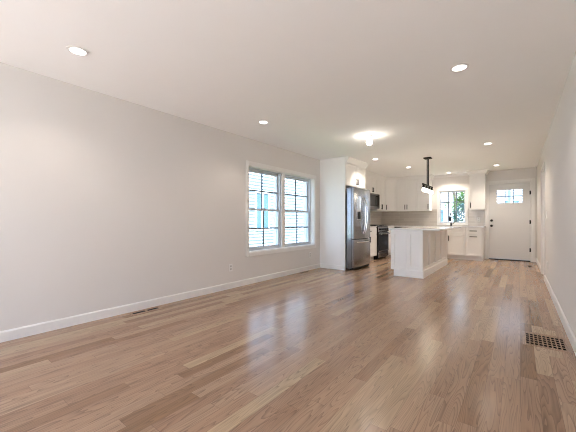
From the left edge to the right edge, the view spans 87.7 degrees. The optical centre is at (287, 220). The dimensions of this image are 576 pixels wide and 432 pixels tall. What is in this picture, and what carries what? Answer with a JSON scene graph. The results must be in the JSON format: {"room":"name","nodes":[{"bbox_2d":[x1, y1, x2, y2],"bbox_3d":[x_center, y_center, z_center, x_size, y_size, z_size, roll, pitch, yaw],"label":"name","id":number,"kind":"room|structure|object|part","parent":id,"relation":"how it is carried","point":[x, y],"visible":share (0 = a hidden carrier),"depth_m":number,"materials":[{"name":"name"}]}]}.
{"room":"empty living room","nodes":[
{"label":"empty living room","id":0,"kind":"room"},
{"bbox_2d":[0,62,319,330],"bbox_3d":[-1.901,-0.164,3.628,0.280,2.440,8.230,0,0,38],"label":"wall","id":1,"kind":"structure","parent":0,"point":[106,201],"depth_m":3.33,"materials":[{"name":"paint"}]},
{"bbox_2d":[0,263,319,342],"bbox_3d":[-1.785,1.009,3.539,0.014,0.095,8.230,0,0,38],"label":"baseboard","id":2,"kind":"structure","parent":1,"relation":"attached to","point":[11,334],"depth_m":3.43,"materials":[{"name":"paint"}]},
{"bbox_2d":[246,160,315,256],"bbox_3d":[-0.146,-0.203,5.893,0.298,1.600,2.160,0,0,38],"label":"window","id":3,"kind":"structure","parent":1,"relation":"in","point":[309,184],"depth_m":5.83,"materials":[{"name":"paint"}]},
{"bbox_3d":[-0.479,-0.540,5.491,0.030,0.710,0.901,0,0,38],"label":"sash","id":4,"kind":"part","parent":3,"relation":"part of","materials":[{"name":"plastic"}]},
{"bbox_3d":[-0.452,0.134,5.470,0.030,0.710,0.901,0,0,38],"label":"sash","id":5,"kind":"part","parent":3,"relation":"part of","materials":[{"name":"plastic"}]},
{"bbox_3d":[-0.469,-0.203,5.484,0.105,1.436,0.953,0,0,38],"label":"frame","id":6,"kind":"part","parent":3,"relation":"part of","materials":[{"name":"plastic"}]},
{"bbox_3d":[0.157,-0.540,6.318,0.030,0.710,0.901,0,0,38],"label":"sash","id":7,"kind":"part","parent":3,"relation":"part of","materials":[{"name":"plastic"}]},
{"bbox_3d":[0.185,0.134,6.296,0.030,0.710,0.901,0,0,38],"label":"sash","id":8,"kind":"part","parent":3,"relation":"part of","materials":[{"name":"plastic"}]},
{"bbox_3d":[0.167,-0.203,6.310,0.105,1.436,0.953,0,0,38],"label":"frame","id":9,"kind":"part","parent":3,"relation":"part of","materials":[{"name":"plastic"}]},
{"bbox_2d":[0,255,575,431],"bbox_3d":[0.997,1.157,4.028,4.665,0.200,12.800,0,0,38],"label":"floor","id":10,"kind":"structure","parent":0,"point":[369,348],"depth_m":2.27,"materials":[{"name":"brown wood"}]},
{"bbox_2d":[127,306,162,315],"bbox_3d":[-1.670,1.055,3.526,0.130,0.004,0.360,0,0,38],"label":"floor vent","id":11,"kind":"object","parent":10,"relation":"in","point":[156,307],"visible":1,"depth_m":3.53,"materials":[{"name":"brown wood"}]},
{"bbox_2d":[320,157,344,269],"bbox_3d":[0.925,-0.163,6.652,0.750,2.438,0.034,0,0,38],"label":"end panel","id":12,"kind":"object","parent":10,"relation":"on","point":[332,171],"visible":0.78,"depth_m":6.60,"materials":[{"name":"paint"}]},
{"bbox_2d":[345,187,369,269],"bbox_3d":[1.369,0.164,6.941,0.960,1.785,0.900,0,0,38],"label":"refrigerator","id":13,"kind":"object","parent":10,"relation":"on","point":[357,200],"visible":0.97,"depth_m":6.47,"materials":[{"name":"silver metal"}]},
{"bbox_3d":[1.524,-0.162,6.539,0.084,1.093,0.444,0,0,38],"label":"fridge door","id":14,"kind":"part","parent":13,"relation":"part of","materials":[{"name":"silver metal"}]},
{"bbox_3d":[1.661,0.697,6.717,0.084,0.590,0.894,0,0,38],"label":"freezer drawer","id":15,"kind":"part","parent":13,"relation":"part of","materials":[{"name":"silver metal"}]},
{"bbox_3d":[1.688,-0.123,6.639,0.086,0.811,0.026,0,0,38],"label":"handle","id":16,"kind":"part","parent":13,"relation":"part of","materials":[{"name":"silver metal"}]},
{"bbox_3d":[1.743,-0.123,6.710,0.086,0.811,0.026,0,0,38],"label":"handle","id":17,"kind":"part","parent":13,"relation":"part of","materials":[{"name":"silver metal"}]},
{"bbox_3d":[1.798,-0.162,6.895,0.084,1.093,0.444,0,0,38],"label":"fridge door","id":18,"kind":"part","parent":13,"relation":"part of","materials":[{"name":"silver metal"}]},
{"bbox_2d":[369,227,376,259],"bbox_3d":[1.874,0.615,7.932,0.641,0.884,1.055,0,0,38],"label":"base cabinet","id":19,"kind":"object","parent":10,"relation":"on","point":[373,231],"visible":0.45,"depth_m":8.01,"materials":[{"name":"paint"}]},
{"bbox_3d":[2.091,0.271,7.764,0.020,0.173,1.047,0,0,38],"label":"drawer","id":20,"kind":"part","parent":19,"relation":"part of","materials":[{"name":"paint"}]},
{"bbox_3d":[2.252,0.652,7.973,0.020,0.573,0.520,0,0,38],"label":"door","id":21,"kind":"part","parent":19,"relation":"part of","materials":[{"name":"paint"}]},
{"bbox_2d":[370,225,389,259],"bbox_3d":[2.465,0.574,8.628,0.718,0.965,0.752,0,0,38],"label":"range","id":22,"kind":"object","parent":10,"relation":"on","point":[382,231],"visible":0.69,"depth_m":8.35,"materials":[{"name":"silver metal"}]},
{"bbox_3d":[2.688,0.929,8.456,0.022,0.145,0.748,0,0,38],"label":"warming drawer","id":23,"kind":"part","parent":22,"relation":"part of","materials":[{"name":"silver metal"}]},
{"bbox_3d":[2.691,0.579,8.454,0.030,0.535,0.748,0,0,38],"label":"oven door","id":24,"kind":"part","parent":22,"relation":"part of","materials":[{"name":"black glass"}]},
{"bbox_3d":[2.693,0.227,8.452,0.035,0.150,0.748,0,0,38],"label":"control panel","id":25,"kind":"part","parent":22,"relation":"part of","materials":[{"name":"silver metal"}]},
{"bbox_2d":[388,227,393,255],"bbox_3d":[2.866,0.615,9.221,0.641,0.884,0.660,0,0,38],"label":"base cabinet","id":26,"kind":"object","parent":10,"relation":"on","point":[389,231],"visible":0.17,"depth_m":9.05,"materials":[{"name":"paint"}]},
{"bbox_3d":[3.084,0.652,9.054,0.020,0.573,0.652,0,0,38],"label":"door","id":27,"kind":"part","parent":26,"relation":"part of","materials":[{"name":"paint"}]},
{"bbox_2d":[376,225,485,227],"bbox_3d":[3.955,0.157,8.764,2.956,0.030,1.267,0,0,38],"label":"countertop","id":28,"kind":"structure","parent":26,"relation":"on","point":[376,225],"depth_m":8.85,"materials":[{"name":"white stone"}]},
{"bbox_2d":[391,230,447,278],"bbox_3d":[2.939,0.615,6.607,0.633,0.884,2.344,0,0,38],"label":"kitchen island","id":29,"kind":"object","parent":10,"relation":"on","point":[414,253],"visible":0.88,"depth_m":5.76,"materials":[{"name":"paint"}]},
{"bbox_3d":[2.246,0.556,5.691,0.585,0.765,0.020,0,0,38],"label":"panel","id":30,"kind":"part","parent":29,"relation":"part of","materials":[{"name":"paint"}]},
{"bbox_3d":[2.976,0.988,6.579,0.539,0.138,2.344,0,0,38],"label":"baseboard","id":31,"kind":"part","parent":29,"relation":"part of","materials":[{"name":"paint"}]},
{"bbox_2d":[388,226,460,230],"bbox_3d":[3.056,0.157,6.526,0.920,0.030,2.400,0,0,38],"label":"island countertop","id":32,"kind":"structure","parent":29,"relation":"on","point":[420,227],"depth_m":5.71,"materials":[{"name":"white stone"}]},
{"bbox_3d":[3.179,0.556,6.444,0.024,0.765,2.308,0,0,38],"label":"panel","id":33,"kind":"part","parent":29,"relation":"part of","materials":[{"name":"paint"}]},
{"bbox_2d":[447,227,465,259],"bbox_3d":[4.636,0.615,8.616,0.853,0.884,0.641,0,0,38],"label":"base cabinet","id":34,"kind":"object","parent":10,"relation":"on","point":[455,237],"visible":0.48,"depth_m":8.28,"materials":[{"name":"paint"}]},
{"bbox_3d":[4.468,0.271,8.398,0.845,0.173,0.020,0,0,38],"label":"false drawer","id":35,"kind":"part","parent":34,"relation":"part of","materials":[{"name":"paint"}]},
{"bbox_3d":[4.637,0.652,8.268,0.418,0.573,0.020,0,0,38],"label":"door","id":36,"kind":"part","parent":34,"relation":"part of","materials":[{"name":"paint"}]},
{"bbox_2d":[465,227,484,260],"bbox_3d":[5.132,0.615,8.235,0.395,0.884,0.639,0,0,38],"label":"base cabinet","id":37,"kind":"object","parent":10,"relation":"on","point":[474,236],"visible":1,"depth_m":8.03,"materials":[{"name":"paint"}]},
{"bbox_3d":[4.956,0.652,8.022,0.367,0.573,0.020,0,0,38],"label":"drawer","id":38,"kind":"part","parent":37,"relation":"part of","materials":[{"name":"paint"}]},
{"bbox_3d":[4.956,0.271,8.022,0.367,0.173,0.020,0,0,38],"label":"drawer","id":39,"kind":"part","parent":37,"relation":"part of","materials":[{"name":"paint"}]},
{"bbox_3d":[5.293,0.615,8.136,0.020,0.884,0.600,0,0,38],"label":"panel","id":40,"kind":"part","parent":37,"relation":"part of","materials":[{"name":"paint"}]},
{"bbox_2d":[522,331,574,353],"bbox_3d":[2.264,1.055,2.630,0.330,0.004,0.390,0,0,38],"label":"floor vent","id":41,"kind":"object","parent":10,"relation":"in","point":[550,342],"visible":0.99,"depth_m":2.61,"materials":[{"name":"brown wood"}]},
{"bbox_2d":[0,0,575,176],"bbox_3d":[0.997,-1.534,4.028,4.965,0.300,13.400,0,0,38],"label":"ceiling","id":42,"kind":"structure","parent":0,"point":[325,76],"depth_m":2.67,"materials":[{"name":"paint"}]},
{"bbox_2d":[66,45,88,55],"bbox_3d":[-1.707,-1.379,2.438,0.152,0.006,0.152,0,0,38],"label":"recessed light","id":43,"kind":"object","parent":42,"relation":"in","point":[76,50],"visible":1,"depth_m":2.43,"materials":[{"name":"white plastic"}]},
{"bbox_2d":[258,120,268,123],"bbox_3d":[-0.345,-1.379,4.191,0.152,0.006,0.152,0,0,38],"label":"recessed light","id":44,"kind":"object","parent":42,"relation":"in","point":[260,121],"visible":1,"depth_m":4.20,"materials":[{"name":"white plastic"}]},
{"bbox_2d":[366,135,372,144],"bbox_3d":[1.326,-1.310,4.886,0.110,0.148,0.110,0,0,38],"label":"ceiling light","id":45,"kind":"object","parent":42,"relation":"attached to","point":[369,142],"visible":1,"depth_m":4.86,"materials":[{"name":"white plastic"}]},
{"bbox_2d":[421,157,432,193],"bbox_3d":[3.055,-0.999,6.558,0.150,0.770,0.880,0,0,38],"label":"linear pendant","id":46,"kind":"object","parent":42,"relation":"hanging from","point":[425,187],"visible":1,"depth_m":6.50,"materials":[{"name":"brown metal"}]},
{"bbox_2d":[450,63,468,71],"bbox_3d":[1.545,-1.379,2.704,0.152,0.006,0.152,0,0,38],"label":"recessed light","id":47,"kind":"object","parent":42,"relation":"in","point":[459,67],"visible":1,"depth_m":2.70,"materials":[{"name":"white plastic"}]},
{"bbox_2d":[432,167,536,257],"bbox_3d":[4.829,-0.164,9.004,4.385,2.440,0.160,0,0,38],"label":"wall","id":48,"kind":"structure","parent":0,"point":[522,173],"depth_m":8.26,"materials":[{"name":"paint"}]},
{"bbox_2d":[378,177,396,211],"bbox_3d":[3.230,-0.848,9.713,0.664,1.068,0.664,0,0,38],"label":"upper cabinet","id":49,"kind":"object","parent":48,"relation":"attached to","point":[390,182],"visible":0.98,"depth_m":9.51,"materials":[{"name":"paint"}]},
{"bbox_3d":[3.256,-0.796,9.512,0.364,0.957,0.020,0,0,-7],"label":"door","id":50,"kind":"part","parent":49,"relation":"part of","materials":[{"name":"paint"}]},
{"bbox_3d":[3.260,-1.330,9.483,0.396,0.103,0.078,0,0,-7],"label":"crown","id":51,"kind":"part","parent":49,"relation":"part of","materials":[{"name":"paint"}]},
{"bbox_2d":[396,176,416,210],"bbox_3d":[3.770,-0.848,9.461,0.610,1.068,0.408,0,0,38],"label":"upper cabinet","id":52,"kind":"object","parent":48,"relation":"attached to","point":[406,187],"visible":0.99,"depth_m":9.34,"materials":[{"name":"paint"}]},
{"bbox_3d":[3.566,-0.796,9.446,0.297,0.957,0.020,0,0,38],"label":"door","id":53,"kind":"part","parent":52,"relation":"part of","materials":[{"name":"paint"}]},
{"bbox_3d":[3.669,-1.330,9.330,0.610,0.103,0.078,0,0,38],"label":"crown","id":54,"kind":"part","parent":52,"relation":"part of","materials":[{"name":"paint"}]},
{"bbox_3d":[3.808,-0.796,9.260,0.297,0.957,0.020,0,0,38],"label":"door","id":55,"kind":"part","parent":52,"relation":"part of","materials":[{"name":"paint"}]},
{"bbox_2d":[416,174,433,210],"bbox_3d":[4.187,-0.848,9.140,0.443,1.068,0.408,0,0,38],"label":"upper cabinet","id":56,"kind":"object","parent":48,"relation":"attached to","point":[424,200],"visible":0.89,"depth_m":9.05,"materials":[{"name":"paint"}]},
{"bbox_3d":[4.073,-0.796,9.056,0.357,0.957,0.020,0,0,38],"label":"door","id":57,"kind":"part","parent":56,"relation":"part of","materials":[{"name":"paint"}]},
{"bbox_3d":[4.187,-1.330,9.140,0.443,0.103,0.408,0,0,38],"label":"crown","id":58,"kind":"part","parent":56,"relation":"part of","materials":[{"name":"paint"}]},
{"bbox_2d":[370,209,483,225],"bbox_3d":[3.368,-0.106,8.033,2.935,0.495,3.160,0,0,38],"label":"backsplash","id":59,"kind":"structure","parent":48,"relation":"attached to","point":[421,218],"depth_m":9.48,"materials":[{"name":"tile"}]},
{"bbox_2d":[434,173,467,177],"bbox_3d":[4.818,-1.346,8.880,1.020,0.075,0.050,0,0,38],"label":"trim","id":60,"kind":"structure","parent":48,"relation":"attached to","point":[458,174],"depth_m":8.86,"materials":[{"name":"paint"}]},
{"bbox_2d":[437,188,467,224],"bbox_3d":[4.902,-0.413,8.936,0.815,1.080,0.178,0,0,38],"label":"window","id":61,"kind":"structure","parent":48,"relation":"in","point":[465,190],"depth_m":8.89,"materials":[{"name":"paint"}]},
{"bbox_3d":[4.902,-0.413,8.935,0.681,0.946,0.040,0,0,38],"label":"sash","id":62,"kind":"part","parent":61,"relation":"part of","materials":[{"name":"plastic"}]},
{"bbox_2d":[466,169,489,209],"bbox_3d":[5.257,-0.848,8.315,0.521,1.068,0.408,0,0,38],"label":"upper cabinet","id":63,"kind":"object","parent":48,"relation":"attached to","point":[477,178],"visible":1,"depth_m":8.20,"materials":[{"name":"paint"}]},
{"bbox_3d":[5.175,-0.796,8.208,0.357,0.957,0.020,0,0,38],"label":"door","id":64,"kind":"part","parent":63,"relation":"part of","materials":[{"name":"paint"}]},
{"bbox_3d":[5.257,-1.330,8.315,0.521,0.103,0.408,0,0,38],"label":"crown","id":65,"kind":"part","parent":63,"relation":"part of","materials":[{"name":"paint"}]},
{"bbox_2d":[485,178,534,261],"bbox_3d":[5.960,-0.021,8.093,1.080,2.155,0.223,0,0,38],"label":"door","id":66,"kind":"structure","parent":48,"relation":"in","point":[510,227],"depth_m":8.04,"materials":[{"name":"paint"}]},
{"bbox_3d":[5.943,-0.663,8.055,0.594,0.394,0.008,0,0,38],"label":"lite frame","id":67,"kind":"part","parent":66,"relation":"part of","materials":[{"name":"paint"}]},
{"bbox_2d":[537,51,575,336],"bbox_3d":[2.720,-0.164,2.803,0.160,2.440,12.560,0,0,38],"label":"wall","id":68,"kind":"structure","parent":0,"point":[558,153],"depth_m":3.25,"materials":[{"name":"paint"}]},
{"bbox_2d":[541,161,544,274],"bbox_3d":[4.866,0.002,5.605,0.178,2.110,0.920,0,0,38],"label":"door","id":69,"kind":"structure","parent":68,"relation":"in","point":[543,165],"depth_m":5.93,"materials":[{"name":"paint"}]},
{"bbox_2d":[536,258,575,355],"bbox_3d":[2.602,1.002,2.792,0.014,0.110,12.400,0,0,38],"label":"baseboard","id":70,"kind":"structure","parent":68,"relation":"attached to","point":[567,328],"depth_m":3.13,"materials":[{"name":"paint"}]},
{"bbox_3d":[1.834,-0.163,8.577,0.160,2.440,4.170,0,0,38],"label":"wall","id":71,"kind":"structure","parent":0,"visible":0},
{"bbox_2d":[345,156,368,188],"bbox_3d":[1.301,-1.077,7.076,0.828,0.608,1.096,0,0,38],"label":"upper cabinet","id":72,"kind":"object","parent":71,"relation":"attached to","point":[354,168],"visible":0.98,"depth_m":6.76,"materials":[{"name":"paint"}]},
{"bbox_3d":[1.396,-1.011,6.632,0.020,0.467,0.501,0,0,38],"label":"door","id":73,"kind":"part","parent":72,"relation":"part of","materials":[{"name":"paint"}]},
{"bbox_3d":[1.301,-1.315,7.076,0.828,0.133,1.096,0,0,38],"label":"crown","id":74,"kind":"part","parent":72,"relation":"part of","materials":[{"name":"paint"}]},
{"bbox_3d":[1.707,-1.011,7.035,0.020,0.467,0.501,0,0,38],"label":"door","id":75,"kind":"part","parent":72,"relation":"part of","materials":[{"name":"paint"}]},
{"bbox_2d":[365,170,368,189],"bbox_3d":[1.754,-0.848,8.008,0.408,1.068,1.090,0,0,38],"label":"upper cabinet","id":76,"kind":"object","parent":71,"relation":"attached to","point":[366,171],"visible":0.05,"depth_m":8.29,"materials":[{"name":"paint"}]},
{"bbox_3d":[2.028,-0.796,8.141,0.020,0.957,0.537,0,0,38],"label":"door","id":77,"kind":"part","parent":76,"relation":"part of","materials":[{"name":"paint"}]},
{"bbox_2d":[367,171,378,193],"bbox_3d":[2.318,-1.085,8.741,0.408,0.593,0.760,0,0,38],"label":"upper cabinet","id":78,"kind":"object","parent":71,"relation":"attached to","point":[372,177],"visible":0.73,"depth_m":8.63,"materials":[{"name":"paint"}]},
{"bbox_3d":[2.310,-1.034,8.507,0.020,0.482,0.372,0,0,38],"label":"door","id":79,"kind":"part","parent":78,"relation":"part of","materials":[{"name":"paint"}]},
{"bbox_3d":[2.449,-1.330,8.640,0.078,0.103,0.760,0,0,38],"label":"crown","id":80,"kind":"part","parent":78,"relation":"part of","materials":[{"name":"paint"}]},
{"bbox_3d":[2.542,-1.034,8.809,0.020,0.482,0.372,0,0,38],"label":"door","id":81,"kind":"part","parent":78,"relation":"part of","materials":[{"name":"paint"}]},
{"bbox_2d":[370,193,379,208],"bbox_3d":[2.345,-0.572,8.721,0.455,0.427,0.754,0,0,38],"label":"microwave","id":82,"kind":"object","parent":78,"relation":"attached to","point":[374,198],"visible":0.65,"depth_m":8.60,"materials":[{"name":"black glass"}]},
{"bbox_3d":[2.430,-0.589,8.547,0.022,0.390,0.579,0,0,38],"label":"door","id":83,"kind":"part","parent":82,"relation":"part of","materials":[{"name":"black glass"}]},
{"bbox_2d":[370,175,386,210],"bbox_3d":[2.754,-0.848,9.307,0.408,1.068,0.670,0,0,38],"label":"upper cabinet","id":84,"kind":"object","parent":71,"relation":"attached to","point":[381,179],"visible":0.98,"depth_m":9.22,"materials":[{"name":"paint"}]},
{"bbox_3d":[2.760,-0.796,9.092,0.020,0.957,0.327,0,0,38],"label":"door","id":85,"kind":"part","parent":84,"relation":"part of","materials":[{"name":"paint"}]},
{"bbox_3d":[2.885,-1.330,9.207,0.078,0.103,0.670,0,0,38],"label":"crown","id":86,"kind":"part","parent":84,"relation":"part of","materials":[{"name":"paint"}]},
{"bbox_3d":[2.964,-0.796,9.357,0.020,0.957,0.327,0,0,38],"label":"door","id":87,"kind":"part","parent":84,"relation":"part of","materials":[{"name":"paint"}]},
{"bbox_3d":[1.228,1.582,17.986,100.000,0.150,110.000,0,0,38],"label":"ground","id":88,"kind":"structure","parent":0,"visible":0},
{"bbox_2d":[249,172,302,246],"bbox_3d":[-7.235,-2.773,11.913,8.800,8.560,16.650,0,0,38],"label":"house","id":89,"kind":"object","parent":88,"relation":"on","point":[255,217],"visible":0.09,"depth_m":13.63,"materials":[{"name":"white"}]},
{"bbox_3d":[-1.124,-0.428,13.246,0.004,1.570,0.780,0,0,38],"label":"pane","id":90,"kind":"part","parent":89,"relation":"part of","materials":[{"name":"glass"}]},
{"bbox_2d":[441,192,453,221],"bbox_3d":[14.321,-1.534,29.991,4.500,6.080,3.800,0,0,38],"label":"house","id":91,"kind":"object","parent":88,"relation":"on","point":[444,196],"visible":0.1,"depth_m":27.89,"materials":[{"name":"white"}]},
{"bbox_2d":[444,192,460,221],"bbox_3d":[13.972,-1.404,24.624,1.826,5.830,1.568,0,0,-29],"label":"leafy tree","id":92,"kind":"object","parent":88,"relation":"on","point":[453,193],"visible":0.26,"depth_m":24.70,"materials":[{"name":"green plant"}]},
{"bbox_2d":[452,203,463,221],"bbox_3d":[9.684,0.239,16.521,1.224,2.541,1.209,0,0,38],"label":"shrub","id":93,"kind":"object","parent":88,"relation":"on","point":[461,205],"visible":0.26,"depth_m":16.45,"materials":[{"name":"green plant"}]},
{"bbox_2d":[454,192,463,209],"bbox_3d":[11.243,-1.465,18.415,2.171,5.953,2.169,0,0,38],"label":"leafy tree","id":94,"kind":"object","parent":88,"relation":"on","point":[459,198],"visible":0.08,"depth_m":18.98,"materials":[{"name":"green plant"}]},
{"bbox_2d":[497,189,521,202],"bbox_3d":[25.267,-2.634,27.242,12.600,8.280,8.800,0,0,38],"label":"house","id":95,"kind":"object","parent":88,"relation":"on","point":[517,193],"visible":0.04,"depth_m":26.45,"materials":[{"name":"white"}]},
{"bbox_2d":[508,190,510,202],"bbox_3d":[6.891,-0.043,9.334,0.120,3.100,0.120,0,0,38],"label":"porch post","id":96,"kind":"object","parent":88,"relation":"on","point":[509,191],"visible":0.02,"depth_m":9.31,"materials":[{"name":"paint"}]}
]}

